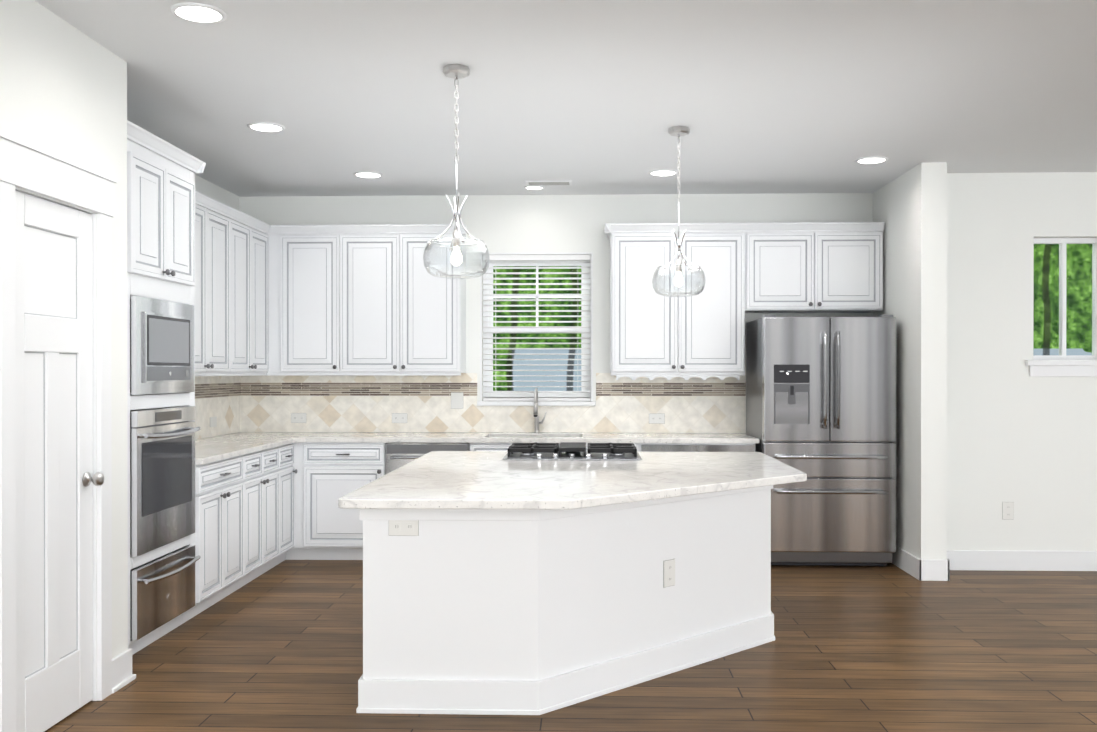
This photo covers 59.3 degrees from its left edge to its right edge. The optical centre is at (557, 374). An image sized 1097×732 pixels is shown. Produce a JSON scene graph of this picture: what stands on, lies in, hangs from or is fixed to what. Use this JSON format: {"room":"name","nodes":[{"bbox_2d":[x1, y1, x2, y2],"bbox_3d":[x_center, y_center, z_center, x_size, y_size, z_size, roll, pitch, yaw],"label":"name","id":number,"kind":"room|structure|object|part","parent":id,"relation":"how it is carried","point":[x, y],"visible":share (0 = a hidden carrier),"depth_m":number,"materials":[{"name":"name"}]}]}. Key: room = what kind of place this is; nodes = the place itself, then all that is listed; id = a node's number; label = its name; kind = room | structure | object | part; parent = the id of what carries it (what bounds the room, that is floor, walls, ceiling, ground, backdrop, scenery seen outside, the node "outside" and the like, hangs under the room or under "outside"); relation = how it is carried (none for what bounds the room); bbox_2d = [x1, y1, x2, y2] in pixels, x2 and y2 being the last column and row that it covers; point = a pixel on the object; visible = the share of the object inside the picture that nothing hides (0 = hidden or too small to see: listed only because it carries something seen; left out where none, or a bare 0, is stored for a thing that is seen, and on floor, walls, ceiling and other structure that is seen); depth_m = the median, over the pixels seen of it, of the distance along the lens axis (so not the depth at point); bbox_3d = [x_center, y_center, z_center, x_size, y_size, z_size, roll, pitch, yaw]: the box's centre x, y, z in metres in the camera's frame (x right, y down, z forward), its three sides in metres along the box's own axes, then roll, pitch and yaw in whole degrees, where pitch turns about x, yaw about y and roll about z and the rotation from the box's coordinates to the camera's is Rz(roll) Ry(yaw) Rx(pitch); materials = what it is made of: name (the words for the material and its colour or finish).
{"room":"kitchen","nodes":[
{"label":"kitchen","id":0,"kind":"room"},
{"bbox_2d":[0,0,127,658],"bbox_3d":[-2.490,-0.003,0.650,0.850,2.800,7.470,0,0,2],"label":"wall","id":1,"kind":"structure","parent":0,"point":[63,87],"depth_m":4.04,"materials":[{"name":"white paint"}]},
{"bbox_2d":[0,130,117,731],"bbox_3d":[-2.008,0.265,3.793,0.156,2.244,0.840,0,0,2],"label":"door frame","id":2,"kind":"structure","parent":1,"relation":"attached to","point":[27,166],"depth_m":3.72,"materials":[{"name":"white paint"}]},
{"bbox_2d":[15,190,103,731],"bbox_3d":[-1.958,0.350,3.787,0.108,2.057,0.606,0,0,2],"label":"pantry door","id":3,"kind":"structure","parent":1,"relation":"in","point":[55,690],"depth_m":3.79,"materials":[{"name":"white paint"}]},
{"bbox_3d":[-1.947,0.287,3.771,0.085,1.700,0.577,0,0,2],"label":"pantry door hardware","id":4,"kind":"part","parent":3,"relation":"part of","materials":[{"name":"white wood"}]},
{"bbox_2d":[112,649,135,693],"bbox_3d":[-2.202,1.327,0.659,0.327,0.140,7.497,0,0,2],"label":"baseboard","id":5,"kind":"structure","parent":1,"relation":"attached to","point":[122,675],"depth_m":4.28,"materials":[{"name":"white paint"}]},
{"bbox_2d":[195,175,238,439],"bbox_3d":[-2.671,-0.021,5.999,0.150,2.800,3.450,0,0,2],"label":"wall","id":6,"kind":"structure","parent":0,"point":[213,191],"depth_m":7.24,"materials":[{"name":"white paint"}]},
{"bbox_2d":[195,190,234,373],"bbox_3d":[-2.415,-0.574,6.170,0.348,1.125,0.808,0,0,2],"label":"upper cabinet","id":7,"kind":"object","parent":6,"relation":"attached to","point":[214,292],"depth_m":6.28,"materials":[{"name":"white wood"}]},
{"bbox_2d":[195,376,242,439],"bbox_3d":[-2.574,0.224,6.537,0.009,0.471,2.340,0,0,2],"label":"backsplash","id":8,"kind":"structure","parent":6,"relation":"attached to","point":[234,404],"depth_m":7.27,"materials":[{"name":"tile"}]},
{"bbox_2d":[210,416,216,426],"bbox_3d":[-2.547,0.348,7.142,0.006,0.075,0.120,0,0,2],"label":"outlet","id":9,"kind":"object","parent":8,"relation":"attached to","point":[213,421],"visible":1,"depth_m":7.14,"materials":[{"name":"white plastic"}]},
{"bbox_2d":[231,207,270,373],"bbox_3d":[-2.389,-0.576,6.977,0.348,1.125,0.806,0,0,2],"label":"upper cabinet","id":10,"kind":"object","parent":6,"relation":"attached to","point":[250,247],"depth_m":6.99,"materials":[{"name":"white wood"}]},
{"bbox_2d":[239,193,872,432],"bbox_3d":[-0.021,-0.026,7.716,5.340,2.800,0.150,0,0,2],"label":"wall","id":11,"kind":"structure","parent":0,"point":[535,223],"depth_m":7.64,"materials":[{"name":"white paint"}]},
{"bbox_2d":[271,225,342,373],"bbox_3d":[-1.934,-0.578,7.524,0.567,1.125,0.348,0,0,2],"label":"upper cabinet","id":12,"kind":"object","parent":11,"relation":"attached to","point":[328,300],"depth_m":7.35,"materials":[{"name":"white wood"}]},
{"bbox_2d":[339,224,465,373],"bbox_3d":[-1.189,-0.578,7.500,0.923,1.125,0.348,0,0,2],"label":"upper cabinet","id":13,"kind":"object","parent":11,"relation":"attached to","point":[396,317],"depth_m":7.33,"materials":[{"name":"white wood"}]},
{"bbox_2d":[243,373,745,432],"bbox_3d":[-0.528,0.220,7.652,4.027,0.471,0.009,0,0,2],"label":"backsplash","id":14,"kind":"structure","parent":11,"relation":"attached to","point":[329,403],"depth_m":7.65,"materials":[{"name":"tile"}]},
{"bbox_2d":[291,413,305,422],"bbox_3d":[-2.062,0.344,7.692,0.124,0.079,0.007,0,0,2],"label":"outlet","id":15,"kind":"object","parent":14,"relation":"attached to","point":[298,417],"visible":1,"depth_m":7.69,"materials":[{"name":"grey plastic"}]},
{"bbox_2d":[392,413,406,422],"bbox_3d":[-1.253,0.344,7.667,0.124,0.079,0.007,0,0,2],"label":"outlet","id":16,"kind":"object","parent":14,"relation":"attached to","point":[399,417],"visible":1,"depth_m":7.67,"materials":[{"name":"grey plastic"}]},
{"bbox_2d":[451,392,462,408],"bbox_3d":[-0.793,0.204,7.652,0.099,0.129,0.008,0,0,2],"label":"switch","id":17,"kind":"object","parent":14,"relation":"attached to","point":[456,400],"visible":1,"depth_m":7.65,"materials":[{"name":"white plastic"}]},
{"bbox_2d":[649,414,664,423],"bbox_3d":[0.786,0.344,7.602,0.124,0.079,0.007,0,0,2],"label":"outlet","id":18,"kind":"object","parent":14,"relation":"attached to","point":[656,418],"visible":1,"depth_m":7.60,"materials":[{"name":"grey plastic"}]},
{"bbox_2d":[480,252,592,400],"bbox_3d":[-0.161,-0.374,7.704,0.894,1.189,0.131,0,0,2],"label":"kitchen window","id":19,"kind":"structure","parent":11,"relation":"in","point":[590,341],"depth_m":7.72,"materials":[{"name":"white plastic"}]},
{"bbox_2d":[483,255,589,400],"bbox_3d":[-0.162,-0.374,7.681,0.854,1.159,0.050,0,0,2],"label":"window blinds","id":20,"kind":"object","parent":19,"relation":"attached to","point":[506,259],"visible":0.9,"depth_m":7.67,"materials":[{"name":"white plastic"}]},
{"bbox_2d":[477,401,595,405],"bbox_3d":[-0.162,0.227,7.668,0.940,0.035,0.104,0,0,2],"label":"window sill","id":21,"kind":"structure","parent":11,"relation":"attached to","point":[540,403],"depth_m":7.62,"materials":[{"name":"white paint"}]},
{"bbox_2d":[607,223,746,373],"bbox_3d":[0.916,-0.578,7.433,1.010,1.125,0.348,0,0,2],"label":"upper cabinet","id":22,"kind":"object","parent":11,"relation":"attached to","point":[651,332],"depth_m":7.26,"materials":[{"name":"white wood"}]},
{"bbox_2d":[747,222,884,312],"bbox_3d":[1.935,-0.813,7.400,1.030,0.655,0.348,0,0,2],"label":"upper cabinet","id":23,"kind":"object","parent":11,"relation":"attached to","point":[793,267],"depth_m":7.23,"materials":[{"name":"white wood"}]},
{"bbox_2d":[35,0,1096,196],"bbox_3d":[0.936,-1.463,3.804,14.000,0.100,14.000,0,0,2],"label":"ceiling","id":24,"kind":"structure","parent":0,"point":[593,97],"depth_m":4.80,"materials":[{"name":"white paint"}]},
{"bbox_2d":[170,2,226,23],"bbox_3d":[-1.396,-1.408,3.758,0.210,0.008,0.210,0,0,2],"label":"recessed light","id":25,"kind":"object","parent":24,"relation":"in","point":[195,12],"visible":1,"depth_m":3.74,"materials":[{"name":"white paint"}]},
{"bbox_2d":[247,122,284,131],"bbox_3d":[-1.661,-1.414,5.507,0.210,0.008,0.210,0,0,2],"label":"recessed light","id":26,"kind":"object","parent":24,"relation":"in","point":[266,126],"visible":1,"depth_m":5.48,"materials":[{"name":"white paint"}]},
{"bbox_2d":[353,171,382,177],"bbox_3d":[-1.339,-1.419,6.838,0.210,0.008,0.210,0,0,2],"label":"recessed light","id":27,"kind":"object","parent":24,"relation":"in","point":[367,174],"visible":1,"depth_m":6.81,"materials":[{"name":"white paint"}]},
{"bbox_2d":[423,64,489,278],"bbox_3d":[-0.464,-0.931,4.450,0.306,0.967,0.306,0,0,2],"label":"pendant light","id":28,"kind":"object","parent":24,"relation":"hanging from","point":[456,71],"visible":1,"depth_m":4.43,"materials":[{"name":"clear glass"}]},
{"bbox_3d":[-0.464,-0.533,4.452,0.306,0.171,0.306,0,0,2],"label":"glass","id":29,"kind":"part","parent":28,"relation":"part of","materials":[{"name":"clear glass"}]},
{"bbox_3d":[-0.464,-0.547,4.452,0.052,0.084,0.052,0,0,2],"label":"bulb","id":30,"kind":"part","parent":28,"relation":"part of","materials":[{"name":"white glass"}]},
{"bbox_2d":[524,185,544,189],"bbox_3d":[-0.173,-1.420,7.311,0.160,0.008,0.160,0,0,2],"label":"recessed light","id":31,"kind":"object","parent":24,"relation":"in","point":[535,187],"visible":0.94,"depth_m":7.29,"materials":[{"name":"white paint"}]},
{"bbox_2d":[526,181,571,185],"bbox_3d":[-0.059,-1.419,7.137,0.340,0.009,0.140,0,0,2],"label":"ceiling vent","id":32,"kind":"object","parent":24,"relation":"in","point":[529,183],"visible":1,"depth_m":7.13,"materials":[{"name":"white metal"}]},
{"bbox_2d":[648,169,677,175],"bbox_3d":[0.745,-1.418,6.772,0.210,0.008,0.210,0,0,2],"label":"recessed light","id":33,"kind":"object","parent":24,"relation":"in","point":[664,172],"visible":0.9,"depth_m":6.74,"materials":[{"name":"white paint"}]},
{"bbox_2d":[652,126,705,296],"bbox_3d":[0.701,-0.935,5.554,0.306,0.967,0.306,0,0,2],"label":"pendant light","id":34,"kind":"object","parent":24,"relation":"hanging from","point":[678,131],"visible":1,"depth_m":5.54,"materials":[{"name":"clear glass"}]},
{"bbox_3d":[0.701,-0.551,5.555,0.052,0.084,0.052,0,0,2],"label":"bulb","id":35,"kind":"part","parent":34,"relation":"part of","materials":[{"name":"white glass"}]},
{"bbox_3d":[0.701,-0.537,5.555,0.306,0.171,0.306,0,0,2],"label":"glass","id":36,"kind":"part","parent":34,"relation":"part of","materials":[{"name":"clear glass"}]},
{"bbox_2d":[855,156,887,163],"bbox_3d":[2.078,-1.417,6.369,0.210,0.008,0.210,0,0,2],"label":"recessed light","id":37,"kind":"object","parent":24,"relation":"in","point":[872,159],"visible":0.98,"depth_m":6.36,"materials":[{"name":"white paint"}]},
{"bbox_2d":[45,560,1096,731],"bbox_3d":[0.936,1.437,3.813,14.000,0.100,14.000,0,0,2],"label":"floor","id":38,"kind":"structure","parent":0,"point":[890,647],"depth_m":4.53,"materials":[{"name":"brown wood"}]},
{"bbox_2d":[127,120,205,654],"bbox_3d":[-2.281,0.101,4.891,0.696,2.565,1.010,0,0,2],"label":"tall cabinet","id":39,"kind":"object","parent":38,"relation":"on","point":[160,227],"depth_m":4.87,"materials":[{"name":"white wood"}]},
{"bbox_2d":[130,296,193,394],"bbox_3d":[-2.253,-0.142,4.940,0.552,0.472,0.682,0,0,2],"label":"built-in microwave","id":40,"kind":"object","parent":39,"relation":"in","point":[161,346],"visible":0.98,"depth_m":4.83,"materials":[{"name":"silver metal"}]},
{"bbox_2d":[130,406,199,555],"bbox_3d":[-2.265,0.518,4.942,0.669,0.692,0.682,0,0,2],"label":"built-in oven","id":41,"kind":"object","parent":39,"relation":"in","point":[162,476],"visible":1,"depth_m":4.85,"materials":[{"name":"silver metal"}]},
{"bbox_3d":[-2.255,1.098,4.944,0.649,0.332,0.682,0,0,2],"label":"warming drawer","id":42,"kind":"part","parent":39,"relation":"part of","materials":[{"name":"silver metal"}]},
{"bbox_2d":[183,454,246,622],"bbox_3d":[-2.289,0.940,5.708,0.628,0.880,0.703,0,0,2],"label":"base cabinet","id":43,"kind":"object","parent":38,"relation":"on","point":[220,486],"depth_m":5.67,"materials":[{"name":"white wood"}]},
{"bbox_2d":[195,436,306,464],"bbox_3d":[-2.228,0.479,6.196,0.720,0.035,1.680,0,0,2],"label":"countertop","id":44,"kind":"structure","parent":43,"relation":"on","point":[215,448],"depth_m":6.39,"materials":[{"name":"white stone"}]},
{"bbox_2d":[247,445,282,582],"bbox_3d":[-2.267,0.938,6.405,0.628,0.880,0.692,0,0,2],"label":"base cabinet","id":45,"kind":"object","parent":38,"relation":"on","point":[258,513],"depth_m":6.47,"materials":[{"name":"white wood"}]},
{"bbox_2d":[283,443,294,560],"bbox_3d":[-2.251,0.936,6.923,0.628,0.880,0.343,0,0,2],"label":"base cabinet","id":46,"kind":"object","parent":38,"relation":"on","point":[288,449],"depth_m":6.98,"materials":[{"name":"white wood"}]},
{"bbox_2d":[295,442,384,559],"bbox_3d":[-1.597,0.935,7.378,0.690,0.880,0.628,0,0,2],"label":"base cabinet","id":47,"kind":"object","parent":38,"relation":"on","point":[325,472],"depth_m":7.07,"materials":[{"name":"white wood"}]},
{"bbox_2d":[385,443,468,474],"bbox_3d":[-0.944,0.935,7.328,0.614,0.872,0.670,0,0,2],"label":"dishwasher","id":48,"kind":"object","parent":47,"relation":"in","point":[398,455],"visible":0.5,"depth_m":7.04,"materials":[{"name":"silver metal"}]},
{"bbox_3d":[-0.953,0.601,7.017,0.520,0.020,0.050,0,0,2],"label":"handle","id":49,"kind":"part","parent":48,"relation":"part of","materials":[{"name":"silver metal"}]},
{"bbox_2d":[220,432,759,442],"bbox_3d":[-0.540,0.476,7.321,4.023,0.035,0.674,0,0,2],"label":"countertop","id":50,"kind":"structure","parent":47,"relation":"on","point":[354,437],"depth_m":7.07,"materials":[{"name":"white stone"}]},
{"bbox_2d":[533,388,546,432],"bbox_3d":[-0.136,0.279,7.511,0.108,0.356,0.215,0,0,2],"label":"faucet","id":51,"kind":"object","parent":50,"relation":"on","point":[537,422],"visible":1,"depth_m":7.57,"materials":[{"name":"grey metal"}]},
{"bbox_2d":[356,485,774,714],"bbox_3d":[0.169,0.944,4.862,1.924,0.879,1.894,0,0,2],"label":"kitchen island","id":52,"kind":"object","parent":38,"relation":"on","point":[504,611],"visible":0.75,"depth_m":3.99,"materials":[{"name":"white paint"}]},
{"bbox_2d":[338,451,806,509],"bbox_3d":[0.195,0.485,4.724,1.990,0.036,2.220,0,0,2],"label":"island countertop","id":53,"kind":"structure","parent":52,"relation":"on","point":[462,480],"depth_m":4.31,"materials":[{"name":"white stone"}]},
{"bbox_2d":[502,442,641,460],"bbox_3d":[0.089,0.431,5.483,0.760,0.064,0.510,0,0,2],"label":"cooktop","id":54,"kind":"object","parent":53,"relation":"in","point":[610,451],"visible":1,"depth_m":5.31,"materials":[{"name":"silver metal"}]},
{"bbox_3d":[0.089,0.457,5.483,0.760,0.012,0.510,0,0,2],"label":"plate","id":55,"kind":"part","parent":54,"relation":"part of","materials":[{"name":"silver metal"}]},
{"bbox_2d":[633,443,698,451],"bbox_3d":[0.809,0.935,7.301,0.445,0.880,0.630,0,0,2],"label":"base cabinet","id":56,"kind":"object","parent":38,"relation":"on","point":[641,447],"depth_m":6.99,"materials":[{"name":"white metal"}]},
{"bbox_2d":[699,443,754,451],"bbox_3d":[1.239,0.935,7.287,0.415,0.880,0.630,0,0,2],"label":"base cabinet","id":57,"kind":"object","parent":38,"relation":"on","point":[703,447],"depth_m":6.97,"materials":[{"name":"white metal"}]},
{"bbox_2d":[746,315,895,566],"bbox_3d":[1.937,0.474,7.151,0.926,1.803,0.835,0,0,2],"label":"refrigerator","id":58,"kind":"object","parent":38,"relation":"on","point":[821,402],"visible":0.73,"depth_m":6.80,"materials":[{"name":"silver metal"}]},
{"bbox_2d":[873,162,946,559],"bbox_3d":[2.543,-0.024,7.009,0.170,2.800,1.100,0,0,2],"label":"wall","id":59,"kind":"structure","parent":0,"point":[910,208],"depth_m":6.50,"materials":[{"name":"white paint"}]},
{"bbox_2d":[892,546,949,580],"bbox_3d":[2.543,1.306,6.996,0.200,0.140,1.095,0,0,2],"label":"baseboard","id":60,"kind":"structure","parent":59,"relation":"attached to","point":[920,569],"depth_m":6.45,"materials":[{"name":"white paint"}]},
{"bbox_2d":[947,172,1096,550],"bbox_3d":[5.328,-0.023,6.796,5.410,2.800,0.150,0,0,2],"label":"wall","id":61,"kind":"structure","parent":0,"point":[1021,439],"depth_m":6.79,"materials":[{"name":"white paint"}]},
{"bbox_2d":[1002,502,1013,519],"bbox_3d":[3.176,0.957,6.788,0.079,0.124,0.007,0,0,2],"label":"outlet","id":62,"kind":"object","parent":61,"relation":"attached to","point":[1007,510],"visible":1,"depth_m":6.79,"materials":[{"name":"white plastic"}]},
{"bbox_2d":[947,550,1096,570],"bbox_3d":[5.333,1.307,6.718,5.395,0.140,0.015,0,0,2],"label":"baseboard","id":63,"kind":"structure","parent":61,"relation":"attached to","point":[997,560],"depth_m":6.78,"materials":[{"name":"white paint"}]},
{"bbox_2d":[1025,360,1096,376],"bbox_3d":[3.622,-0.046,6.797,0.650,0.115,0.124,0,0,2],"label":"window sill","id":64,"kind":"structure","parent":61,"relation":"attached to","point":[1062,368],"depth_m":6.75,"materials":[{"name":"white paint"}]},
{"bbox_2d":[1033,238,1096,359],"bbox_3d":[3.610,-0.538,6.884,0.508,0.868,0.050,0,0,2],"label":"window","id":65,"kind":"structure","parent":61,"relation":"in","point":[1062,243],"depth_m":6.86,"materials":[{"name":"white plastic"}]},
{"label":"outside","id":66,"kind":"structure","parent":0,"visible":0},
{"bbox_2d":[493,244,1091,390],"bbox_3d":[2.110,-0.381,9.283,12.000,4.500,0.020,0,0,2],"label":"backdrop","id":67,"kind":"structure","parent":66,"point":[1049,321],"depth_m":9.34,"materials":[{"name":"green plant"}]}
]}

